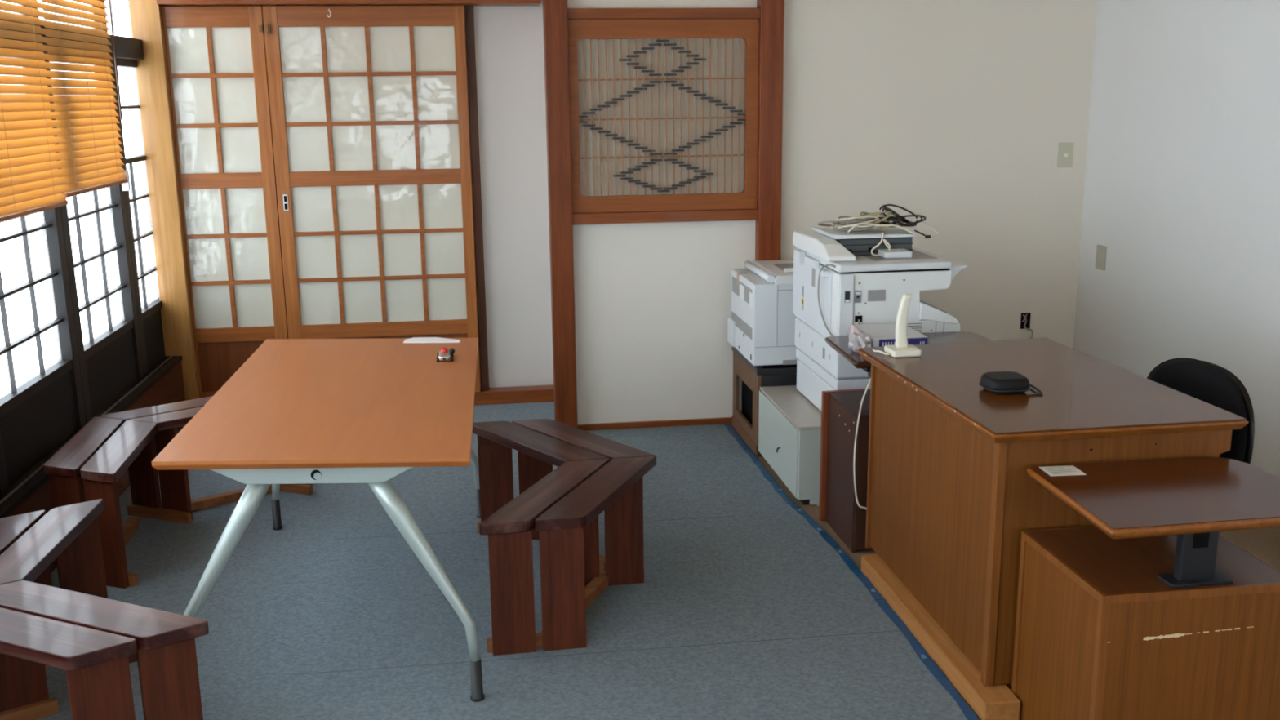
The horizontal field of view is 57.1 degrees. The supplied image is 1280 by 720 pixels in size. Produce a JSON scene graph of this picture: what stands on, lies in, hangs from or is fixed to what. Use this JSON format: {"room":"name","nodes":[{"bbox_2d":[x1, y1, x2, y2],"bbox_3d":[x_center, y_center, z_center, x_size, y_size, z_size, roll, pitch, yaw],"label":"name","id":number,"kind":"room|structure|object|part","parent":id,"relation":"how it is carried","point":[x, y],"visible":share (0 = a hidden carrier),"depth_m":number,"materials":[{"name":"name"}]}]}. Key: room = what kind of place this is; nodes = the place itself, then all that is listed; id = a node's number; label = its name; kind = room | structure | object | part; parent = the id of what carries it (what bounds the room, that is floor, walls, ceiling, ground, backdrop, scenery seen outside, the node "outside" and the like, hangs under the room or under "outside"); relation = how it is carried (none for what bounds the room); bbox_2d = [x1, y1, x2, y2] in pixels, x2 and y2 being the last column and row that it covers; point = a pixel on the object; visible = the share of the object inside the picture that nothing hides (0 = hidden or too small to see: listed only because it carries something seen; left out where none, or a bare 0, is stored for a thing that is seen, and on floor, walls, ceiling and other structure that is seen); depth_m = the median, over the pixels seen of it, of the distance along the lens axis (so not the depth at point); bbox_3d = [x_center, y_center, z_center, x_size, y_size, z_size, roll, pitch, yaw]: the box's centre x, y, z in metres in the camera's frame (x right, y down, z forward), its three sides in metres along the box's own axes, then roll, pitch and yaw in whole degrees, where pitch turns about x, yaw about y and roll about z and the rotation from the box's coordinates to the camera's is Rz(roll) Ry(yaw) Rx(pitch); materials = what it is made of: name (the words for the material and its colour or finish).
{"room":"office reception area","nodes":[
{"label":"office reception area","id":0,"kind":"room"},
{"bbox_2d":[0,297,165,486],"bbox_3d":[-1.959,0.686,2.290,0.045,0.288,8.050,-2,13,-7],"label":"wall","id":1,"kind":"structure","parent":0,"point":[37,426],"depth_m":4.60,"materials":[{"name":"wood"}]},
{"bbox_2d":[0,4,144,494],"bbox_3d":[-1.935,-0.209,2.014,0.085,2.140,7.900,-2,13,-7],"label":"window","id":2,"kind":"structure","parent":1,"relation":"in","point":[63,322],"depth_m":4.57,"materials":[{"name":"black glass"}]},
{"bbox_3d":[-2.253,-1.453,3.961,0.040,0.570,0.893,-2,13,-7],"label":"transom frame","id":3,"kind":"part","parent":2,"relation":"part of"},
{"bbox_2d":[0,0,67,222],"bbox_3d":[-2.120,-1.080,3.821,0.048,1.238,1.025,-2,13,-7],"label":"blind","id":4,"kind":"object","parent":2,"relation":"attached to","point":[30,183],"visible":1,"depth_m":4.11,"materials":[{"name":"wood"}]},
{"bbox_3d":[-2.107,-1.066,3.827,0.002,1.188,0.002,-6,14,-22],"label":"ladder cord","id":5,"kind":"part","parent":4,"relation":"part of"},
{"bbox_3d":[-2.113,-0.484,3.957,0.032,0.016,1.025,-2,13,-7],"label":"rail","id":6,"kind":"part","parent":4,"relation":"part of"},
{"bbox_3d":[-2.158,-1.149,4.196,0.002,1.188,0.002,-6,14,-22],"label":"ladder cord","id":7,"kind":"part","parent":4,"relation":"part of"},
{"bbox_2d":[38,0,130,197],"bbox_3d":[-2.244,-1.280,4.734,0.058,1.250,0.840,-2,13,-7],"label":"blind","id":8,"kind":"object","parent":2,"relation":"attached to","point":[87,138],"visible":0.98,"depth_m":4.73,"materials":[{"name":"wood"}]},
{"bbox_3d":[-2.198,-1.220,4.454,0.002,1.163,0.002,1,13,7],"label":"ladder cord","id":9,"kind":"part","parent":8,"relation":"part of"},
{"bbox_3d":[-2.234,-1.279,4.715,0.002,1.163,0.002,1,13,7],"label":"ladder cord","id":10,"kind":"part","parent":8,"relation":"part of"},
{"bbox_3d":[-2.240,-0.710,4.843,0.032,0.016,0.800,-2,13,-7],"label":"rail","id":11,"kind":"part","parent":8,"relation":"part of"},
{"bbox_3d":[-2.270,-1.338,4.976,0.002,1.163,0.002,-6,14,-22],"label":"ladder cord","id":12,"kind":"part","parent":8,"relation":"part of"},
{"bbox_2d":[34,0,144,422],"bbox_3d":[-2.358,-0.878,4.981,0.055,2.140,0.857,-2,13,-7],"label":"window","id":13,"kind":"structure","parent":1,"relation":"in","point":[116,196],"depth_m":5.21,"materials":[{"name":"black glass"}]},
{"bbox_3d":[-2.370,-1.643,4.807,0.040,0.570,0.857,-2,13,-7],"label":"transom frame","id":14,"kind":"part","parent":13,"relation":"part of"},
{"bbox_2d":[0,355,182,518],"bbox_3d":[-1.931,0.853,2.254,0.178,0.022,7.900,-2,13,-7],"label":"trim","id":15,"kind":"structure","parent":1,"relation":"attached to","point":[37,480],"depth_m":4.65,"materials":[{"name":"wood"}]},
{"bbox_2d":[8,361,185,573],"bbox_3d":[-1.931,1.025,2.292,0.172,0.330,7.900,-2,13,-7],"label":"trim","id":16,"kind":"structure","parent":1,"relation":"attached to","point":[170,388],"depth_m":5.44,"materials":[{"name":"brown wood"}]},
{"bbox_2d":[101,0,162,373],"bbox_3d":[-2.454,-1.035,5.676,0.055,2.140,0.580,-2,13,-7],"label":"window","id":17,"kind":"structure","parent":1,"relation":"in","point":[148,309],"depth_m":5.68,"materials":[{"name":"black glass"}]},
{"bbox_3d":[-2.466,-1.800,5.502,0.040,0.570,0.580,-2,13,-7],"label":"transom frame","id":18,"kind":"part","parent":17,"relation":"part of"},
{"bbox_2d":[128,0,199,400],"bbox_3d":[-2.403,-1.020,5.924,0.138,2.720,0.140,-2,13,-7],"label":"wooden post","id":19,"kind":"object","parent":1,"relation":"attached to","point":[146,15],"depth_m":5.89,"materials":[{"name":"wood"}]},
{"bbox_2d":[116,0,553,387],"bbox_3d":[-1.468,-1.088,6.172,2.250,2.720,0.100,-2,13,-7],"label":"wall","id":20,"kind":"structure","parent":0,"point":[509,52],"depth_m":6.25,"materials":[{"name":"paint"}]},
{"bbox_2d":[161,5,288,398],"bbox_3d":[-2.095,-0.760,6.010,0.474,2.012,0.046,-2,13,-7],"label":"door","id":21,"kind":"structure","parent":20,"relation":"in","point":[216,61],"depth_m":5.98,"materials":[{"name":"brown wood"}]},
{"bbox_3d":[-2.132,-1.693,5.801,0.398,0.100,0.030,-2,13,-7],"label":"rail","id":22,"kind":"part","parent":21,"relation":"part of","materials":[{"name":"brown wood"}]},
{"bbox_3d":[-2.110,0.190,6.229,0.398,0.062,0.030,-2,13,-7],"label":"rail","id":23,"kind":"part","parent":21,"relation":"part of","materials":[{"name":"brown wood"}]},
{"bbox_3d":[-2.128,-1.298,5.896,0.398,0.713,0.004,-2,13,-7],"label":"frosted pane","id":24,"kind":"part","parent":21,"relation":"part of","materials":[{"name":"glass"}]},
{"bbox_3d":[-2.123,-0.911,5.979,0.398,0.077,0.030,-2,13,-7],"label":"rail","id":25,"kind":"part","parent":21,"relation":"part of","materials":[{"name":"brown wood"}]},
{"bbox_3d":[-2.119,-0.524,6.072,0.398,0.720,0.004,-2,13,-7],"label":"frosted pane","id":26,"kind":"part","parent":21,"relation":"part of","materials":[{"name":"glass"}]},
{"bbox_3d":[-2.112,0.030,6.194,0.398,0.265,0.010,-2,13,-7],"label":"panel","id":27,"kind":"part","parent":21,"relation":"part of","materials":[{"name":"wood"}]},
{"bbox_3d":[-2.114,-0.135,6.155,0.398,0.075,0.030,-2,13,-7],"label":"rail","id":28,"kind":"part","parent":21,"relation":"part of","materials":[{"name":"brown wood"}]},
{"bbox_2d":[155,0,540,6],"bbox_3d":[-1.426,-1.828,5.856,1.847,0.117,0.180,-2,13,-7],"label":"trim","id":29,"kind":"structure","parent":20,"relation":"attached to","point":[162,2],"depth_m":5.80,"materials":[{"name":"wood"}]},
{"bbox_2d":[262,5,480,392],"bbox_3d":[-1.365,-0.788,6.093,0.986,2.012,0.053,-2,13,-7],"label":"door","id":30,"kind":"structure","parent":20,"relation":"in","point":[369,104],"depth_m":6.06,"materials":[{"name":"brown wood"}]},
{"bbox_3d":[-1.813,-0.805,6.021,0.024,0.085,0.004,-2,13,-7],"label":"finger pull","id":31,"kind":"part","parent":30,"relation":"part of","materials":[{"name":"metal"}]},
{"bbox_3d":[-1.371,-1.722,5.892,0.863,0.100,0.030,-2,13,-7],"label":"rail","id":32,"kind":"part","parent":30,"relation":"part of","materials":[{"name":"brown wood"}]},
{"bbox_3d":[-1.367,-1.327,5.987,0.863,0.713,0.004,-2,13,-7],"label":"frosted pane","id":33,"kind":"part","parent":30,"relation":"part of","materials":[{"name":"glass"}]},
{"bbox_3d":[-1.362,-0.941,6.070,0.863,0.077,0.030,-2,13,-7],"label":"rail","id":34,"kind":"part","parent":30,"relation":"part of","materials":[{"name":"brown wood"}]},
{"bbox_3d":[-1.358,-0.553,6.163,0.863,0.720,0.004,-2,13,-7],"label":"frosted pane","id":35,"kind":"part","parent":30,"relation":"part of","materials":[{"name":"glass"}]},
{"bbox_3d":[-1.352,-0.165,6.246,0.863,0.075,0.030,-2,13,-7],"label":"rail","id":36,"kind":"part","parent":30,"relation":"part of","materials":[{"name":"brown wood"}]},
{"bbox_3d":[-1.351,0.001,6.285,0.863,0.265,0.010,-2,13,-7],"label":"panel","id":37,"kind":"part","parent":30,"relation":"part of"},
{"bbox_2d":[464,5,488,390],"bbox_3d":[-0.862,-0.825,6.230,0.045,2.018,0.055,-2,13,-7],"label":"trim","id":38,"kind":"structure","parent":20,"relation":"attached to","point":[468,10],"depth_m":6.19,"materials":[{"name":"wood"}]},
{"bbox_2d":[474,385,554,404],"bbox_3d":[-1.396,0.221,6.366,1.869,0.069,0.105,-2,13,-7],"label":"trim","id":39,"kind":"structure","parent":20,"relation":"attached to","point":[536,393],"depth_m":6.41,"materials":[{"name":"wood"}]},
{"bbox_2d":[567,0,1097,348],"bbox_3d":[0.972,-1.042,5.846,2.780,2.720,0.140,-2,13,-7],"label":"wall","id":40,"kind":"structure","parent":0,"point":[956,114],"depth_m":5.82,"materials":[{"name":"paint"}]},
{"bbox_2d":[542,0,577,428],"bbox_3d":[-0.383,-0.964,5.556,0.106,2.714,0.115,-2,13,-7],"label":"wooden post","id":41,"kind":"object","parent":40,"relation":"attached to","point":[555,21],"depth_m":5.56,"materials":[{"name":"wood"}]},
{"bbox_2d":[577,417,731,431],"bbox_3d":[0.078,0.324,5.941,0.800,0.034,0.035,-2,13,-7],"label":"baseboard","id":42,"kind":"structure","parent":40,"relation":"attached to","point":[724,420],"depth_m":5.92,"materials":[{"name":"wood"}]},
{"bbox_2d":[567,18,759,213],"bbox_3d":[0.114,-1.160,5.603,0.905,0.891,0.042,-2,13,-7],"label":"decorative wall panel","id":43,"kind":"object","parent":40,"relation":"in","point":[664,112],"depth_m":5.61,"materials":[{"name":"wood"}]},
{"bbox_2d":[567,8,759,19],"bbox_3d":[0.110,-1.617,5.492,0.907,0.047,0.065,-2,13,-7],"label":"trim","id":44,"kind":"structure","parent":40,"relation":"attached to","point":[572,13],"depth_m":5.46,"materials":[{"name":"wood"}]},
{"bbox_2d":[573,219,755,424],"bbox_3d":[0.123,-0.185,5.842,0.907,1.010,0.015,-2,13,-7],"label":"wall panel","id":45,"kind":"object","parent":40,"relation":"attached to","point":[653,300],"depth_m":5.82,"materials":[{"name":"paint"}]},
{"bbox_2d":[572,208,758,224],"bbox_3d":[0.121,-0.697,5.696,0.907,0.052,0.075,-2,13,-7],"label":"trim","id":46,"kind":"structure","parent":40,"relation":"attached to","point":[688,215],"depth_m":5.66,"materials":[{"name":"wood"}]},
{"bbox_2d":[755,0,784,260],"bbox_3d":[0.622,-1.006,5.703,0.113,2.720,0.100,-2,13,-7],"label":"wooden post","id":47,"kind":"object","parent":40,"relation":"attached to","point":[771,31],"depth_m":5.63,"materials":[{"name":"wood"}]},
{"bbox_2d":[1020,312,1033,337],"bbox_3d":[2.009,-0.005,6.133,0.059,0.485,0.036,-2,13,-7],"label":"wall outlet","id":48,"kind":"object","parent":40,"relation":"attached to","point":[1025,317],"visible":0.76,"depth_m":6.09,"materials":[{"name":"plastic"}]},
{"bbox_2d":[1057,142,1074,167],"bbox_3d":[2.147,-1.034,5.931,0.078,0.123,0.013,-2,13,-7],"label":"light switch","id":49,"kind":"object","parent":40,"relation":"attached to","point":[1065,152],"visible":1,"depth_m":5.93,"materials":[{"name":"plastic"}]},
{"bbox_2d":[488,401,1279,719],"bbox_3d":[0.392,1.111,2.761,4.890,0.100,8.150,-2,13,-7],"label":"floor","id":50,"kind":"structure","parent":0,"point":[1263,543],"depth_m":4.40,"materials":[{"name":"carpet"}]},
{"bbox_2d":[36,401,967,719],"bbox_3d":[-0.449,1.104,2.597,2.834,0.006,7.820,-2,13,-7],"label":"carpet","id":51,"kind":"object","parent":50,"relation":"on","point":[742,609],"visible":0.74,"depth_m":3.82,"materials":[{"name":"carpet"}]},
{"bbox_2d":[0,498,208,719],"bbox_3d":[-1.608,0.779,3.115,0.625,0.425,1.108,-10,16,-35],"label":"bench","id":52,"kind":"object","parent":51,"relation":"on","point":[73,627],"visible":1,"depth_m":2.84,"materials":[{"name":"wood"}]},
{"bbox_3d":[-1.684,0.786,3.169,0.129,0.390,0.022,-10,16,-35],"label":"leg","id":53,"kind":"part","parent":52,"relation":"part of","materials":[{"name":"wood"}]},
{"bbox_3d":[-1.861,0.696,3.576,0.131,0.390,0.022,-10,16,-35],"label":"leg","id":54,"kind":"part","parent":52,"relation":"part of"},
{"bbox_3d":[-1.738,0.674,3.663,0.129,0.390,0.022,-10,16,-35],"label":"leg","id":55,"kind":"part","parent":52,"relation":"part of","materials":[{"name":"wood"}]},
{"bbox_3d":[-1.247,0.877,2.747,0.131,0.390,0.022,-10,16,-35],"label":"leg","id":56,"kind":"part","parent":52,"relation":"part of","materials":[{"name":"wood"}]},
{"bbox_3d":[-1.124,0.856,2.834,0.129,0.390,0.022,-10,16,-35],"label":"leg","id":57,"kind":"part","parent":52,"relation":"part of","materials":[{"name":"wood"}]},
{"bbox_2d":[43,395,312,588],"bbox_3d":[-1.857,0.449,4.580,0.625,0.425,1.108,4,14,20],"label":"bench","id":58,"kind":"object","parent":51,"relation":"on","point":[91,465],"visible":0.71,"depth_m":4.43,"materials":[{"name":"wood"}]},
{"bbox_3d":[-1.974,0.581,4.087,0.131,0.390,0.022,4,14,20],"label":"leg","id":59,"kind":"part","parent":58,"relation":"part of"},
{"bbox_3d":[-1.832,0.591,4.035,0.129,0.390,0.022,4,14,20],"label":"leg","id":60,"kind":"part","parent":58,"relation":"part of","materials":[{"name":"wood"}]},
{"bbox_3d":[-1.998,0.436,4.726,0.131,0.390,0.022,4,14,20],"label":"leg","id":61,"kind":"part","parent":58,"relation":"part of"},
{"bbox_3d":[-1.855,0.446,4.674,0.129,0.390,0.022,4,14,20],"label":"leg","id":62,"kind":"part","parent":58,"relation":"part of","materials":[{"name":"wood"}]},
{"bbox_2d":[151,337,484,702],"bbox_3d":[-0.956,0.435,3.942,0.856,0.714,1.704,-2,13,-7],"label":"meeting table","id":63,"kind":"object","parent":51,"relation":"on","point":[371,411],"visible":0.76,"depth_m":3.41,"materials":[{"name":"laminate"}]},
{"bbox_3d":[-1.132,0.576,3.206,0.300,0.556,0.056,-5,14,-20],"label":"leg","id":64,"kind":"part","parent":63,"relation":"part of","materials":[{"name":"metal"}]},
{"bbox_3d":[-1.300,0.268,4.568,0.295,0.555,0.056,-7,14,-25],"label":"leg","id":65,"kind":"part","parent":63,"relation":"part of","materials":[{"name":"metal"}]},
{"bbox_3d":[-0.596,0.566,3.222,0.306,0.556,0.056,2,13,13],"label":"leg","id":66,"kind":"part","parent":63,"relation":"part of","materials":[{"name":"metal"}]},
{"bbox_2d":[403,337,461,342],"bbox_3d":[-0.804,-0.078,4.576,0.219,0.003,0.095,-1,13,0],"label":"folded paper","id":67,"kind":"object","parent":63,"relation":"on","point":[415,340],"visible":1,"depth_m":4.56,"materials":[{"name":"paper"}]},
{"bbox_2d":[435,346,454,361],"bbox_3d":[-0.700,-0.020,4.238,0.065,0.037,0.107,-2,13,-7],"label":"toy car","id":68,"kind":"object","parent":63,"relation":"on","point":[444,354],"visible":1,"depth_m":4.23,"materials":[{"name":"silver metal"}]},
{"bbox_3d":[-0.683,-0.033,4.269,0.022,0.022,0.022,-2,13,-7],"label":"black knob","id":69,"kind":"part","parent":68,"relation":"part of","materials":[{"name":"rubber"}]},
{"bbox_3d":[-0.772,0.251,4.618,0.296,0.555,0.056,0,13,1],"label":"leg","id":70,"kind":"part","parent":63,"relation":"part of","materials":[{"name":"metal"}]},
{"bbox_2d":[472,418,656,655],"bbox_3d":[-0.250,0.551,4.050,0.625,0.425,1.108,-3,13,-9],"label":"bench","id":71,"kind":"object","parent":51,"relation":"on","point":[559,508],"visible":0.98,"depth_m":3.74,"materials":[{"name":"wood"}]},
{"bbox_3d":[-0.552,0.466,4.519,0.129,0.390,0.022,-3,13,-9],"label":"leg","id":72,"kind":"part","parent":71,"relation":"part of","materials":[{"name":"wood"}]},
{"bbox_3d":[-0.382,0.693,3.510,0.129,0.390,0.022,-3,13,-9],"label":"leg","id":73,"kind":"part","parent":71,"relation":"part of","materials":[{"name":"wood"}]},
{"bbox_3d":[-0.403,0.459,4.543,0.131,0.390,0.022,-3,13,-9],"label":"leg","id":74,"kind":"part","parent":71,"relation":"part of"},
{"bbox_3d":[-0.232,0.686,3.535,0.131,0.390,0.022,-3,13,-9],"label":"leg","id":75,"kind":"part","parent":71,"relation":"part of","materials":[{"name":"wood"}]},
{"bbox_3d":[-0.204,0.585,3.976,0.129,0.390,0.022,-3,13,-9],"label":"leg","id":76,"kind":"part","parent":71,"relation":"part of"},
{"bbox_3d":[-0.055,0.578,4.000,0.131,0.390,0.022,-3,13,-9],"label":"leg","id":77,"kind":"part","parent":71,"relation":"part of","materials":[{"name":"wood"}]},
{"bbox_2d":[723,423,979,719],"bbox_3d":[0.782,0.805,3.827,0.077,0.004,4.441,-3,13,-8],"label":"tape","id":78,"kind":"object","parent":51,"relation":"on","point":[880,600],"visible":1,"depth_m":3.93,"materials":[{"name":"plastic"}]},
{"bbox_2d":[731,345,796,456],"bbox_3d":[0.713,0.175,5.696,0.432,0.418,0.553,-2,13,-7],"label":"stand","id":79,"kind":"object","parent":50,"relation":"on","point":[745,423],"visible":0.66,"depth_m":5.53,"materials":[{"name":"wood"},{"name":"black plastic"}]},
{"bbox_3d":[0.511,0.364,5.707,0.020,0.050,0.540,-2,13,-7],"label":"rail","id":80,"kind":"part","parent":79,"relation":"part of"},
{"bbox_3d":[0.511,0.176,5.665,0.015,0.335,0.540,-2,13,-7],"label":"panel","id":81,"kind":"part","parent":79,"relation":"part of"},
{"bbox_2d":[727,259,798,368],"bbox_3d":[0.676,-0.242,5.588,0.418,0.444,0.530,-2,13,-7],"label":"printer","id":82,"kind":"object","parent":79,"relation":"on","point":[761,326],"visible":0.67,"depth_m":5.36,"materials":[{"name":"white plastic"}]},
{"bbox_3d":[0.754,0.250,5.439,0.401,0.385,0.012,-2,13,-7],"label":"panel","id":83,"kind":"part","parent":79,"relation":"part of","materials":[{"name":"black metal"}]},
{"bbox_2d":[758,385,821,506],"bbox_3d":[0.935,0.346,5.113,0.714,0.337,0.677,-2,13,-7],"label":"base cabinet","id":84,"kind":"object","parent":50,"relation":"on","point":[789,424],"visible":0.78,"depth_m":4.91,"materials":[{"name":"metal"}]},
{"bbox_3d":[0.592,0.350,5.072,0.008,0.288,0.662,-2,13,-7],"label":"door panel","id":85,"kind":"part","parent":84,"relation":"part of","materials":[{"name":"grey metal"}]},
{"bbox_2d":[792,226,967,410],"bbox_3d":[0.979,-0.170,4.931,0.572,0.750,0.662,-2,13,-7],"label":"copier","id":86,"kind":"object","parent":84,"relation":"on","point":[838,283],"visible":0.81,"depth_m":4.66,"materials":[{"name":"white plastic"}]},
{"bbox_2d":[822,347,825,359],"bbox_3d":[0.748,-0.027,4.785,0.002,0.045,0.025,-2,13,-7],"label":"tray","id":87,"kind":"object","parent":86,"relation":"on","point":[824,348],"depth_m":4.78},
{"bbox_2d":[795,317,869,378],"bbox_3d":[0.976,-0.067,4.957,0.498,0.132,0.635,-2,13,-7],"label":"paper tray","id":88,"kind":"object","parent":86,"relation":"on","point":[811,343],"depth_m":4.83,"materials":[{"name":"white plastic"}]},
{"bbox_2d":[795,347,871,390],"bbox_3d":[0.977,0.024,4.979,0.487,0.045,0.622,-2,13,-7],"label":"paper tray","id":89,"kind":"object","parent":86,"relation":"on","point":[832,381],"depth_m":4.75,"materials":[{"name":"white plastic"}]},
{"bbox_2d":[844,291,849,299],"bbox_3d":[0.805,-0.250,4.564,0.018,0.030,0.003,-2,13,-7],"label":"switch","id":90,"kind":"object","parent":86,"relation":"attached to","point":[846,293],"depth_m":4.56,"materials":[{"name":"black plastic"}]},
{"bbox_2d":[811,226,917,239],"bbox_3d":[0.930,-0.533,4.887,0.370,0.021,0.285,-2,13,-7],"label":"document tray","id":91,"kind":"object","parent":86,"relation":"on","point":[828,233],"depth_m":4.80,"materials":[{"name":"white plastic"}]},
{"bbox_2d":[823,235,912,255],"bbox_3d":[0.945,-0.487,4.897,0.310,0.070,0.230,-2,13,-7],"label":"tray","id":92,"kind":"object","parent":86,"relation":"on","point":[857,246],"depth_m":4.78,"materials":[{"name":"plastic"}]},
{"bbox_3d":[0.952,-0.430,4.880,0.456,0.030,0.639,-2,13,-7],"label":"scanner lid","id":93,"kind":"part","parent":86,"relation":"part of","materials":[{"name":"white plastic"}]},
{"bbox_2d":[817,204,938,238],"bbox_3d":[0.977,-0.570,4.846,0.472,0.125,0.236,-2,13,-7],"label":"cable bundle","id":94,"kind":"object","parent":86,"relation":"on","point":[859,223],"visible":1,"depth_m":4.82,"materials":[{"name":"plastic"}]},
{"bbox_2d":[871,232,899,256],"bbox_3d":[0.990,-0.468,4.751,0.118,0.094,0.023,-1,13,-2],"label":"cable","id":95,"kind":"object","parent":86,"relation":"hanging from","point":[882,236],"visible":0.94,"depth_m":4.75,"materials":[{"name":"plastic"}]},
{"bbox_2d":[919,302,958,324],"bbox_3d":[1.178,-0.189,4.667,0.159,0.088,0.068,-2,13,-7],"label":"tray","id":96,"kind":"object","parent":86,"relation":"on","point":[928,314],"depth_m":4.64,"materials":[{"name":"white plastic"}]},
{"bbox_3d":[1.214,-0.393,4.919,0.091,0.084,0.560,-2,13,-7],"label":"control panel","id":97,"kind":"part","parent":86,"relation":"part of","materials":[{"name":"white plastic"}]},
{"bbox_2d":[818,388,872,552],"bbox_3d":[0.893,0.407,4.432,0.334,0.522,0.369,-2,13,-7],"label":"wooden panel","id":98,"kind":"object","parent":50,"relation":"on","point":[838,506],"visible":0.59,"depth_m":4.37,"materials":[{"name":"wood"}]},
{"bbox_3d":[0.757,0.421,4.407,0.016,0.508,0.335,-2,13,-7],"label":"panel","id":99,"kind":"part","parent":98,"relation":"part of","materials":[{"name":"wood"}]},
{"bbox_3d":[0.930,0.443,4.258,0.308,0.504,0.006,-2,13,-7],"label":"door panel","id":100,"kind":"part","parent":98,"relation":"part of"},
{"bbox_2d":[824,331,991,377],"bbox_3d":[1.035,0.299,4.443,0.621,0.725,0.445,-2,13,-7],"label":"shelf","id":101,"kind":"object","parent":50,"relation":"on","point":[839,344],"visible":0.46,"depth_m":4.44,"materials":[{"name":"brown wood"}]},
{"bbox_2d":[848,326,871,352],"bbox_3d":[0.796,-0.073,4.259,0.080,0.085,0.131,-2,13,-7],"label":"plastic bag","id":102,"kind":"object","parent":101,"relation":"on","point":[858,338],"visible":0.84,"depth_m":4.22,"materials":[{"name":"plastic"}]},
{"bbox_2d":[853,377,871,509],"bbox_3d":[0.816,0.377,4.187,0.114,0.672,0.017,-2,13,-7],"label":"cable","id":103,"kind":"object","parent":101,"relation":"hanging from","point":[869,382],"visible":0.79,"depth_m":4.17,"materials":[{"name":"plastic"}]},
{"bbox_2d":[850,323,928,346],"bbox_3d":[0.922,-0.083,4.369,0.203,0.054,0.272,-2,13,-7],"label":"paper ream","id":104,"kind":"object","parent":101,"relation":"on","point":[882,335],"visible":0.58,"depth_m":4.29,"materials":[{"name":"paper"}]},
{"bbox_3d":[1.031,-0.054,4.363,0.608,0.002,0.435,-2,13,-7],"label":"shelf","id":105,"kind":"part","parent":101,"relation":"part of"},
{"bbox_2d":[861,554,1020,719],"bbox_3d":[0.895,0.825,3.632,0.099,0.062,1.045,-2,13,-7],"label":"beam","id":106,"kind":"structure","parent":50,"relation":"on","point":[997,701],"depth_m":3.44,"materials":[{"name":"wood"}]},
{"bbox_2d":[857,337,1248,690],"bbox_3d":[1.180,0.439,3.672,0.732,0.790,1.105,-2,13,-7],"label":"office desk","id":107,"kind":"object","parent":50,"relation":"on","point":[952,495],"visible":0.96,"depth_m":3.34,"materials":[{"name":"wood"}]},
{"bbox_2d":[872,293,921,357],"bbox_3d":[0.855,-0.119,3.908,0.136,0.200,0.121,-2,13,-7],"label":"handset","id":108,"kind":"object","parent":107,"relation":"on","point":[901,348],"visible":1,"depth_m":3.89,"materials":[{"name":"white plastic"}]},
{"bbox_3d":[0.802,-0.028,3.932,0.023,0.012,0.100,-7,14,-25],"label":"cord","id":109,"kind":"part","parent":108,"relation":"part of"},
{"bbox_3d":[0.882,0.431,3.619,0.015,0.680,0.975,-2,13,-7],"label":"panel","id":110,"kind":"part","parent":107,"relation":"part of","materials":[{"name":"wood"}]},
{"bbox_2d":[978,371,1043,395],"bbox_3d":[1.077,0.068,3.425,0.156,0.047,0.131,-2,13,-7],"label":"pouch","id":111,"kind":"object","parent":107,"relation":"on","point":[1001,383],"visible":1,"depth_m":3.38,"materials":[{"name":"fabric"}]},
{"bbox_3d":[1.269,0.565,3.185,0.629,0.758,0.019,-2,13,-7],"label":"panel","id":112,"kind":"part","parent":107,"relation":"part of","materials":[{"name":"wood"}]},
{"bbox_2d":[1011,526,1279,719],"bbox_3d":[1.274,0.736,2.972,0.489,0.518,0.417,-2,13,-7],"label":"base cabinet","id":113,"kind":"object","parent":50,"relation":"on","point":[1099,636],"visible":0.94,"depth_m":2.78,"materials":[{"name":"wood"}]},
{"bbox_3d":[1.044,0.755,2.945,0.013,0.498,0.377,-2,13,-7],"label":"panel","id":114,"kind":"part","parent":113,"relation":"part of","materials":[{"name":"wood"}]},
{"bbox_2d":[1026,456,1279,587],"bbox_3d":[1.312,0.399,2.885,0.599,0.177,0.465,-2,13,-7],"label":"side table","id":115,"kind":"object","parent":113,"relation":"on","point":[1194,500],"visible":1,"depth_m":2.78,"materials":[{"name":"brown wood"}]},
{"bbox_2d":[1039,465,1086,475],"bbox_3d":[1.079,0.283,3.005,0.093,0.001,0.075,-2,13,-4],"label":"paper note","id":116,"kind":"object","parent":115,"relation":"on","point":[1070,470],"visible":1,"depth_m":3.00,"materials":[{"name":"paper"}]},
{"bbox_3d":[1.310,0.314,2.865,0.585,0.002,0.453,-2,13,-7],"label":"shelf","id":117,"kind":"part","parent":115,"relation":"part of","materials":[{"name":"wood"}]},
{"bbox_3d":[1.303,0.514,2.763,0.155,0.007,0.068,-2,13,-7],"label":"foot plate","id":118,"kind":"part","parent":115,"relation":"part of","materials":[{"name":"black metal"}]},
{"bbox_3d":[1.300,0.441,2.746,0.090,0.145,0.028,-2,13,-7],"label":"post","id":119,"kind":"part","parent":115,"relation":"part of","materials":[{"name":"black metal"}]},
{"bbox_3d":[1.311,0.789,2.784,0.469,0.498,0.017,-2,13,-7],"label":"panel","id":120,"kind":"part","parent":113,"relation":"part of","materials":[{"name":"wood"}]},
{"bbox_2d":[1146,357,1254,464],"bbox_3d":[1.753,0.401,3.809,0.471,0.790,0.453,12,18,44],"label":"office chair","id":121,"kind":"object","parent":50,"relation":"on","point":[1212,384],"visible":0.16,"depth_m":3.68,"materials":[{"name":"fabric"}]},
{"bbox_2d":[1072,0,1279,477],"bbox_3d":[2.801,-0.277,2.381,0.100,2.720,7.380,-2,13,-7],"label":"wall","id":122,"kind":"structure","parent":0,"point":[1182,184],"depth_m":5.10,"materials":[{"name":"paint"}]},
{"bbox_2d":[1095,244,1106,270],"bbox_3d":[2.290,-0.509,5.845,0.011,0.120,0.085,-2,13,-7],"label":"blank plate","id":123,"kind":"object","parent":122,"relation":"attached to","point":[1100,259],"visible":1,"depth_m":5.84,"materials":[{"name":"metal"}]}
]}

